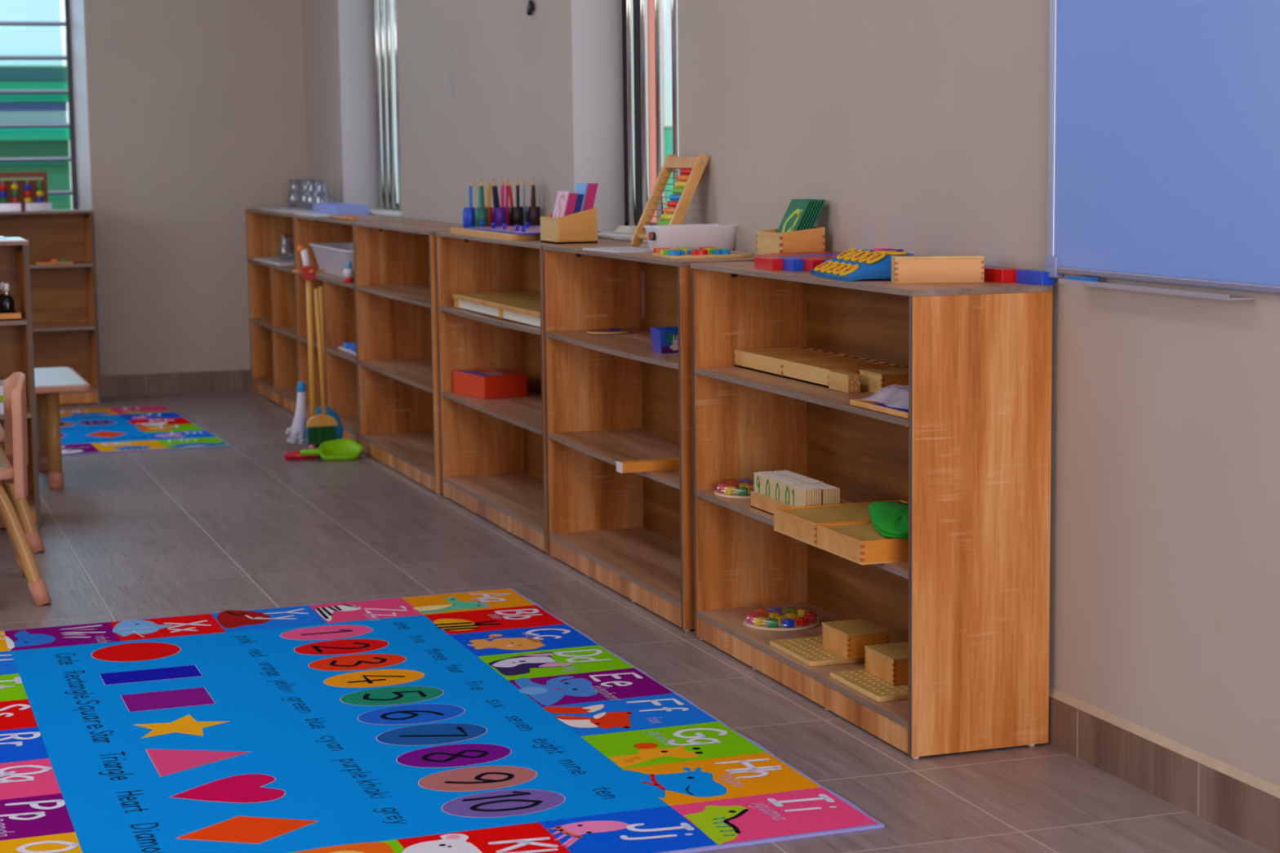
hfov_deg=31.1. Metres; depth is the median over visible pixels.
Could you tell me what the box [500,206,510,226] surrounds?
pencil cup
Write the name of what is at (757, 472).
number card
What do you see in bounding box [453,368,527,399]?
box
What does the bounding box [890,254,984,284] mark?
wooden box
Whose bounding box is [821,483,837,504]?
number card
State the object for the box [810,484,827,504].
number card
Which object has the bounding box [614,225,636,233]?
cloth
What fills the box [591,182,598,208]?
card
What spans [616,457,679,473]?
wooden bar
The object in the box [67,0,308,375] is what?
wall
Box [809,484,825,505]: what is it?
number card
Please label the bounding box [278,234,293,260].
glass jug
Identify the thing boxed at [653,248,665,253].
piece
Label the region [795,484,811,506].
number card
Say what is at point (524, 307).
box
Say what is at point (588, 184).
card
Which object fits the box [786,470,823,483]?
number card
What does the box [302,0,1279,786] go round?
wall
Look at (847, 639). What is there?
box
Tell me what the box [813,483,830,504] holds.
number card
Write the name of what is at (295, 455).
brush
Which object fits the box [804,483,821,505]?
number card
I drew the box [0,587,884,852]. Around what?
rug
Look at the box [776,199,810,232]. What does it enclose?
card
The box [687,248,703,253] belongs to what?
piece
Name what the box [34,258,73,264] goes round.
tray
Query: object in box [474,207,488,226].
pencil cup
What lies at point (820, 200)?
card
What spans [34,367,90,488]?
table
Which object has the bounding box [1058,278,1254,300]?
tray
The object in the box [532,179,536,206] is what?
pencil
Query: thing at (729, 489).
plate
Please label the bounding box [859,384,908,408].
plastic bag
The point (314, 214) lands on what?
paper sheet
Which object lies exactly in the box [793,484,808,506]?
number card
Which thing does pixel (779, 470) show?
number card
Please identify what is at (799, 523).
tray
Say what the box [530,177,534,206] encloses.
pencil
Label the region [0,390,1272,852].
floor
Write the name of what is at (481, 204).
pencil
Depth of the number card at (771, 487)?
4.87 m
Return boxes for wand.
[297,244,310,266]
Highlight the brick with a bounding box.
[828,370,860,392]
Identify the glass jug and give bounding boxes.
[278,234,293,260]
[287,178,305,208]
[298,179,317,207]
[304,179,323,210]
[312,180,332,203]
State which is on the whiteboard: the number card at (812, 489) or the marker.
the marker
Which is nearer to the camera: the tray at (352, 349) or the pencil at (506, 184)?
the pencil at (506, 184)
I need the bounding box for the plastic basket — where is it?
[643,223,737,252]
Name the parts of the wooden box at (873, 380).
lid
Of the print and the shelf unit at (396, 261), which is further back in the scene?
the shelf unit at (396, 261)
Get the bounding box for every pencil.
[468,180,472,207]
[479,178,483,208]
[480,178,484,207]
[487,178,490,207]
[491,179,497,207]
[493,180,500,207]
[501,177,504,206]
[505,178,508,206]
[507,179,513,207]
[515,179,519,207]
[521,179,525,206]
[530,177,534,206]
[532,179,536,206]
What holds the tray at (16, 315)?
on the shelf unit at (16, 344)
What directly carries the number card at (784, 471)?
on the tray at (765, 504)
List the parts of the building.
panel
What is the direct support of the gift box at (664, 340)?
on the shelf unit at (611, 398)
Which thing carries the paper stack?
on the shelf unit at (271, 287)
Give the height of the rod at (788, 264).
0.025 m
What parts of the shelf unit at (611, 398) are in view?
panel, shelf, shelf, shelf, panel, panel, panel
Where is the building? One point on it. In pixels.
(15, 74)
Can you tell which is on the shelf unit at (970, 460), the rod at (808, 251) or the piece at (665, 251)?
the rod at (808, 251)
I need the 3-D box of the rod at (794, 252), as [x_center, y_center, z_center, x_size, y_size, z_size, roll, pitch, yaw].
[0.462,-0.338,4.787,0.025,0.025,0.695,-3,7,-19]
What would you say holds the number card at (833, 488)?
on the tray at (765, 504)
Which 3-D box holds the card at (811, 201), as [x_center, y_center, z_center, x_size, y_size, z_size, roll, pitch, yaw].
[0.340,-0.445,5.184,0.071,0.134,0.102,-3,7,-19]
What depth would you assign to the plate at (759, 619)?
5.08 m
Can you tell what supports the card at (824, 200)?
in the box at (768, 242)
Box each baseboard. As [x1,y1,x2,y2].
[100,369,251,397]
[1046,696,1279,852]
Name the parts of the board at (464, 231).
panel, frame rail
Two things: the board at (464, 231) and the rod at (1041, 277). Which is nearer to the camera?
the rod at (1041, 277)
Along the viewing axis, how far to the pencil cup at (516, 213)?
7.23 m
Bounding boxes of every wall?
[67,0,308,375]
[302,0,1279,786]
[663,76,673,221]
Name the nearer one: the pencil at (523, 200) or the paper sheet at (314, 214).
the pencil at (523, 200)
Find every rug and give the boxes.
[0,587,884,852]
[35,405,232,455]
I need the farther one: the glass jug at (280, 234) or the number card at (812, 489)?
the glass jug at (280, 234)
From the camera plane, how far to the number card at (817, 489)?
4.71 m
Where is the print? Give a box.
[470,225,540,232]
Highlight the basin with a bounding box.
[309,242,353,277]
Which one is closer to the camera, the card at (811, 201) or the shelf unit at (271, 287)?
the card at (811, 201)
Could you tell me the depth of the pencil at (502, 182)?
7.27 m
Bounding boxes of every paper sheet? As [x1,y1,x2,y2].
[257,207,312,213]
[293,212,333,216]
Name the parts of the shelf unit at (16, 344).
panel, shelf, panel, shelf, shelf, panel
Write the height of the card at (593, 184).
0.158 m
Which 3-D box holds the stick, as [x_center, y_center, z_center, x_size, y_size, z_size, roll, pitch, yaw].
[-1.159,-0.813,8.943,0.012,0.012,0.420,-3,7,-20]
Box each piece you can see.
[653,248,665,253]
[659,248,677,253]
[663,249,680,254]
[668,250,684,255]
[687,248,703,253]
[690,249,707,254]
[706,248,722,253]
[712,248,730,254]
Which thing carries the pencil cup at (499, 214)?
on the board at (464, 231)
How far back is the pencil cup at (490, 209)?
7.26 m
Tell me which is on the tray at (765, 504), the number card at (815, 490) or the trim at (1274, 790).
the number card at (815, 490)
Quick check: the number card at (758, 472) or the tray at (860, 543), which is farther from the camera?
the number card at (758, 472)
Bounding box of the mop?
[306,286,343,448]
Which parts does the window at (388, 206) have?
sill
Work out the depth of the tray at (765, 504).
4.88 m
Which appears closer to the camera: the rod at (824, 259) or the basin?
the rod at (824, 259)
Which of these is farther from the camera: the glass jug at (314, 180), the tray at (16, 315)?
the glass jug at (314, 180)
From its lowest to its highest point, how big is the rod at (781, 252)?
0.025 m
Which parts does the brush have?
knob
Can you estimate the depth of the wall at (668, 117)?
18.66 m
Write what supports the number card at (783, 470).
on the tray at (765, 504)
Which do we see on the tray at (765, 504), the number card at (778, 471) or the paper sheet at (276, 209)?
the number card at (778, 471)
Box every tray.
[0,308,21,320]
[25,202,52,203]
[312,202,369,214]
[337,342,355,355]
[337,346,355,355]
[750,491,851,515]
[773,499,908,546]
[816,520,908,564]
[849,399,908,419]
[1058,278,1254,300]
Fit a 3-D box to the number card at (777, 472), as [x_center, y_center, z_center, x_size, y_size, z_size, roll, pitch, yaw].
[0.325,0.142,4.887,0.005,0.072,0.197,-3,7,-19]
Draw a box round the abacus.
[631,153,707,246]
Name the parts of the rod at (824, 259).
rod, rod, rod, rod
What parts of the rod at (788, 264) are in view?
rod, rod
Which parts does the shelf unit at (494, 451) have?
panel, shelf, shelf, shelf, panel, panel, panel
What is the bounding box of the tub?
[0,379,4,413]
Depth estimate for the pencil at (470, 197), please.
7.25 m
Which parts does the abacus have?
rail, rail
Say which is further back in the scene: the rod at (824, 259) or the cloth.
the cloth
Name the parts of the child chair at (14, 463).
seat, leg frame, backrest, leg frame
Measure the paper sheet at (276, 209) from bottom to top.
0.004 m
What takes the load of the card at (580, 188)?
in the box at (581, 227)
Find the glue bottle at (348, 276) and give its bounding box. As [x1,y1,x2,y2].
[342,260,354,283]
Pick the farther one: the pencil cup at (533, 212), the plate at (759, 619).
the pencil cup at (533, 212)
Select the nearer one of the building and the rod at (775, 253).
the rod at (775, 253)
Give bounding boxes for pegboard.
[769,635,865,666]
[830,668,908,702]
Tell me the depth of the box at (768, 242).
5.13 m
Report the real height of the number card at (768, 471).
0.072 m
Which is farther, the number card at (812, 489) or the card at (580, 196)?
the card at (580, 196)
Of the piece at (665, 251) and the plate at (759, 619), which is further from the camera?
the piece at (665, 251)
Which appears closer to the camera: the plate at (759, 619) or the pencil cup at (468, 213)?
the plate at (759, 619)
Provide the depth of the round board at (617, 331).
6.22 m
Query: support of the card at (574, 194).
in the box at (581, 227)
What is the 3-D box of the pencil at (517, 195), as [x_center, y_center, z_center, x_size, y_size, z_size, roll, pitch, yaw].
[-0.385,-0.709,7.245,0.011,0.149,0.010,-3,7,-19]
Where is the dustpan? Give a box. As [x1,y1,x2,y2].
[300,438,363,461]
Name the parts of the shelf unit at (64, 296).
panel, shelf, shelf, shelf, panel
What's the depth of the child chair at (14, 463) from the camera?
5.77 m
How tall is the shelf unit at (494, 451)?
0.862 m
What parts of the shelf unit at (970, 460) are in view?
panel, shelf, shelf, shelf, panel, panel, panel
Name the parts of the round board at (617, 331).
knob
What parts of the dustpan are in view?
handle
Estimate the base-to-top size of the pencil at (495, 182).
0.149 m
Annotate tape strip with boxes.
[448,70,453,97]
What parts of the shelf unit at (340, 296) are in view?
panel, shelf, shelf, shelf, panel, panel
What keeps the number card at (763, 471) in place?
on the tray at (765, 504)
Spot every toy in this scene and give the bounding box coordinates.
[0,171,49,211]
[809,248,915,280]
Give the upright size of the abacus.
0.243 m
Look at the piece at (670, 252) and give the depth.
5.39 m
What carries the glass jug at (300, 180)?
on the paper sheet at (276, 209)
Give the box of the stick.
[328,214,356,220]
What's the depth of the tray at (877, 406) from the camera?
4.28 m
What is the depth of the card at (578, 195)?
6.35 m
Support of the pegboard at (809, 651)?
on the shelf unit at (970, 460)
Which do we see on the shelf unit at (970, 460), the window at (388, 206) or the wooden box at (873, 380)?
the wooden box at (873, 380)
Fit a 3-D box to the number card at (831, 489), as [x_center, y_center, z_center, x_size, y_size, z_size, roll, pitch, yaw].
[0.381,0.158,4.760,0.005,0.069,0.076,-3,7,-19]
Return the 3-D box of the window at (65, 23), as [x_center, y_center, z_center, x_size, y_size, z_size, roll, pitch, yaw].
[-3.706,-1.664,10.328,2.235,1.845,0.061,-3,7,-19]
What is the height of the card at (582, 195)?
0.129 m
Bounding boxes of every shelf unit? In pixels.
[0,208,101,404]
[0,240,40,528]
[245,208,313,413]
[293,214,422,444]
[353,220,463,494]
[435,231,631,554]
[542,242,756,631]
[690,261,1053,759]
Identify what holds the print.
on the plate at (531, 229)
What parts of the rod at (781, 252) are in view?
rod, rod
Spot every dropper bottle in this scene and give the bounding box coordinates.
[0,281,4,313]
[0,283,14,313]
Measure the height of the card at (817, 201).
0.134 m
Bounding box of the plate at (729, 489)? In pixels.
[714,479,754,498]
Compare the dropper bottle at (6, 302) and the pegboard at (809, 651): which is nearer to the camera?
the pegboard at (809, 651)
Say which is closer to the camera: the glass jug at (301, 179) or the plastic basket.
the plastic basket
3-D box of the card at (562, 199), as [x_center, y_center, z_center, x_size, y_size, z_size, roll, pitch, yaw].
[-0.227,-0.585,6.383,0.038,0.137,0.095,-3,7,-19]
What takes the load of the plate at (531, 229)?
on the board at (464, 231)
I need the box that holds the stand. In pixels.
[292,266,324,457]
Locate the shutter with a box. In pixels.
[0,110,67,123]
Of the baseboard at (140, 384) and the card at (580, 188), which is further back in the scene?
the baseboard at (140, 384)
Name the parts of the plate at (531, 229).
knob, knob, knob, knob, plate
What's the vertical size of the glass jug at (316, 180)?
0.133 m
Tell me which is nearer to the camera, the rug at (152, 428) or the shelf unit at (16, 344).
the shelf unit at (16, 344)
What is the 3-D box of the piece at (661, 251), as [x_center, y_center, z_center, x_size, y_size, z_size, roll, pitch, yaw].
[0.069,-0.416,5.470,0.041,0.010,0.033,-2,7,-13]
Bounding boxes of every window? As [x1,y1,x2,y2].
[0,0,76,208]
[368,0,401,216]
[597,0,679,242]
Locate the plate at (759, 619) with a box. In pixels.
[743,606,820,631]
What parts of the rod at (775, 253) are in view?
rod, rod, rod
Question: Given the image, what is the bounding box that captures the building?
[0,49,71,209]
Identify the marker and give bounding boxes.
[1065,275,1097,281]
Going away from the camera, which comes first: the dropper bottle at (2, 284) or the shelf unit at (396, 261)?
the dropper bottle at (2, 284)
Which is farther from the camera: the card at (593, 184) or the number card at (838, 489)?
the card at (593, 184)
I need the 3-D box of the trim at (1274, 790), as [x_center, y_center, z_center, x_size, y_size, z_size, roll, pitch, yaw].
[0.451,0.389,5.222,0.008,0.018,12.380,-3,7,-19]
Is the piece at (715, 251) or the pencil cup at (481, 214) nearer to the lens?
the piece at (715, 251)
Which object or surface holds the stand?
on the floor
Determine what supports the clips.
hanging from the wall at (921, 127)
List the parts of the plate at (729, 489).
plate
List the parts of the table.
leg, leg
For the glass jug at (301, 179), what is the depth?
10.71 m
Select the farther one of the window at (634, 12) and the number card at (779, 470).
the window at (634, 12)
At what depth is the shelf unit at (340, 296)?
9.21 m
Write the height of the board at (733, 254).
0.008 m
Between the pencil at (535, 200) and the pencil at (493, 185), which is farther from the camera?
the pencil at (535, 200)
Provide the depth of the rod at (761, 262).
4.84 m
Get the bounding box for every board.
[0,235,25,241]
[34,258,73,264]
[450,227,540,240]
[586,328,631,333]
[653,250,753,259]
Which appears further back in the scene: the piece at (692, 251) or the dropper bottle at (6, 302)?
the dropper bottle at (6, 302)
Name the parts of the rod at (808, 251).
rod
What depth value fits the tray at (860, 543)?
4.32 m
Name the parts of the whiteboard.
frame, frame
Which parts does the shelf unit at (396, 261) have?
panel, shelf, shelf, shelf, panel, panel, panel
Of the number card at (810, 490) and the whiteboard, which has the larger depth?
the number card at (810, 490)
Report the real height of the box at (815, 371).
0.038 m
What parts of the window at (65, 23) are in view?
rail, rail, rail, rail, rail, rail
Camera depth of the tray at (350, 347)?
9.01 m
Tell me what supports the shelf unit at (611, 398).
on the floor
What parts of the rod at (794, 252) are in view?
rod, rod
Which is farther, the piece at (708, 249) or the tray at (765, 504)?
the piece at (708, 249)
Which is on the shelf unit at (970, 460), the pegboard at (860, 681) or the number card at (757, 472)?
the pegboard at (860, 681)
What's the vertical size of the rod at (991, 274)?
0.025 m
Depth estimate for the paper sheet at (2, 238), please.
6.94 m
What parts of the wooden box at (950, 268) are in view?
lid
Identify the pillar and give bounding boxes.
[647,0,664,222]
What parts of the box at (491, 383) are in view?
printed lid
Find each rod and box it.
[754,256,782,270]
[756,255,804,271]
[758,253,823,271]
[770,253,831,262]
[775,253,832,258]
[781,252,835,257]
[794,252,837,256]
[808,251,838,255]
[813,251,1013,283]
[826,251,1054,285]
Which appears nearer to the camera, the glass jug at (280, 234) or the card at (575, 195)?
the card at (575, 195)
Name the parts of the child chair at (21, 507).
leg frame, leg frame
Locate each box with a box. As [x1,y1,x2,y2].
[453,291,540,326]
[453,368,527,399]
[540,207,597,244]
[649,326,678,352]
[733,346,855,377]
[755,226,825,255]
[782,356,906,387]
[822,618,889,659]
[859,367,908,393]
[864,641,908,685]
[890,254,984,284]
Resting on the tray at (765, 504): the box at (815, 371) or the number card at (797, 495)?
the number card at (797, 495)
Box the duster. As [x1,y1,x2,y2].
[284,381,307,444]
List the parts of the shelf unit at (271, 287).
panel, shelf, shelf, shelf, panel, panel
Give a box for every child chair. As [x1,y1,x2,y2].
[0,372,52,606]
[0,423,44,553]
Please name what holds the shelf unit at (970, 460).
on the floor
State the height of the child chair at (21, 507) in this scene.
0.573 m
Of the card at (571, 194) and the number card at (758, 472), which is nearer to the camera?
the number card at (758, 472)
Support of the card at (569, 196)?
in the box at (581, 227)
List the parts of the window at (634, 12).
sill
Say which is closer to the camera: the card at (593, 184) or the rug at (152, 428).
the card at (593, 184)
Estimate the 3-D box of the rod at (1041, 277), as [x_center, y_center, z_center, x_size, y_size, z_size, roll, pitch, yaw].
[0.583,-0.325,4.668,0.025,0.025,1.000,-3,7,-19]
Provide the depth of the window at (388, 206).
9.83 m
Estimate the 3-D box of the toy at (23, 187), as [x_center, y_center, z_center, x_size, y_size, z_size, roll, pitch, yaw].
[-2.868,-1.052,10.302,0.420,0.175,0.090,-3,7,-19]
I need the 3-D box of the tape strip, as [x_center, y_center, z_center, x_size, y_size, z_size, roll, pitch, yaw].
[-0.678,-1.233,8.273,0.001,0.095,0.056,-3,7,-19]
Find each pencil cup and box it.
[462,207,475,227]
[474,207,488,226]
[484,206,493,226]
[492,207,506,226]
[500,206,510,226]
[510,206,523,226]
[523,206,527,226]
[527,206,540,226]
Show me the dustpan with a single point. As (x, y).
(343, 449)
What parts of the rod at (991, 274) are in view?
rod, rod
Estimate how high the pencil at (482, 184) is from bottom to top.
0.149 m
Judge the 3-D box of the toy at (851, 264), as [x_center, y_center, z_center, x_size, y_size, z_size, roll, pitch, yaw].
[0.445,-0.323,4.545,0.170,0.051,0.319,-2,7,-8]
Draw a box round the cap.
[868,501,908,538]
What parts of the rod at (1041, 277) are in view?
rod, rod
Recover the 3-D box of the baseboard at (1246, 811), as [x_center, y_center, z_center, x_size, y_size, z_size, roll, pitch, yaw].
[0.451,0.443,5.229,0.012,0.092,12.380,-3,7,-19]
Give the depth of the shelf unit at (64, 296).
10.57 m
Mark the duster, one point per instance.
(297, 432)
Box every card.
[552,191,569,217]
[564,193,571,216]
[566,192,573,215]
[568,192,575,214]
[571,192,577,213]
[573,194,579,213]
[574,182,587,211]
[575,193,581,213]
[577,193,583,212]
[582,182,590,210]
[584,182,591,210]
[586,182,594,209]
[588,182,596,208]
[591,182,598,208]
[754,472,791,504]
[757,471,794,484]
[758,471,795,484]
[763,471,800,484]
[768,471,805,484]
[773,471,812,484]
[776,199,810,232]
[777,471,813,484]
[778,470,817,484]
[782,470,821,483]
[783,471,818,484]
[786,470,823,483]
[789,484,806,506]
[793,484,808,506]
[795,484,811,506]
[796,484,813,506]
[797,199,813,230]
[800,199,817,230]
[800,484,816,505]
[801,484,818,505]
[804,199,819,229]
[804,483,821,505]
[806,199,822,229]
[809,199,825,228]
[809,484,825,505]
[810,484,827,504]
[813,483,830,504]
[817,483,835,504]
[818,484,832,504]
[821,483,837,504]
[824,483,839,503]
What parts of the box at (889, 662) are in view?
lid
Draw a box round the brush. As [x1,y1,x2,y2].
[284,444,318,460]
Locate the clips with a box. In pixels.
[526,0,533,15]
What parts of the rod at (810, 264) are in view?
rod, rod, rod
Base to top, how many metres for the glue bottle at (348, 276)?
0.085 m
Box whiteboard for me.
[1044,0,1279,300]
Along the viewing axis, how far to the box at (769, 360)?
5.11 m
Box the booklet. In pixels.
[582,246,649,253]
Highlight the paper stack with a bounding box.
[253,256,293,265]
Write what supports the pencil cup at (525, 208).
on the board at (464, 231)
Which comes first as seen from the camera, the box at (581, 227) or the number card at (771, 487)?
the number card at (771, 487)
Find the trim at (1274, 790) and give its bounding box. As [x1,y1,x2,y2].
[1048,686,1279,798]
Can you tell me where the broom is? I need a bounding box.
[306,288,337,445]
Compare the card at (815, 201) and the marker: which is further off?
the card at (815, 201)
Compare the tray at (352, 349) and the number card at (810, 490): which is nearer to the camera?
the number card at (810, 490)
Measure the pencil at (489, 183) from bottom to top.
0.149 m
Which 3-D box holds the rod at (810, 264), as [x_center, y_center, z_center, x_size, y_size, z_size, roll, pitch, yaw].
[0.319,-0.349,4.894,0.025,0.025,0.300,-3,7,-19]
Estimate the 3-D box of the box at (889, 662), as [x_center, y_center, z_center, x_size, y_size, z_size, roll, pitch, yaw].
[0.513,0.467,4.532,0.094,0.052,0.134,-3,7,-19]
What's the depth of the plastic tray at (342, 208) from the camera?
9.56 m
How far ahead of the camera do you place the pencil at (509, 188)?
7.23 m
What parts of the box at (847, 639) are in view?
lid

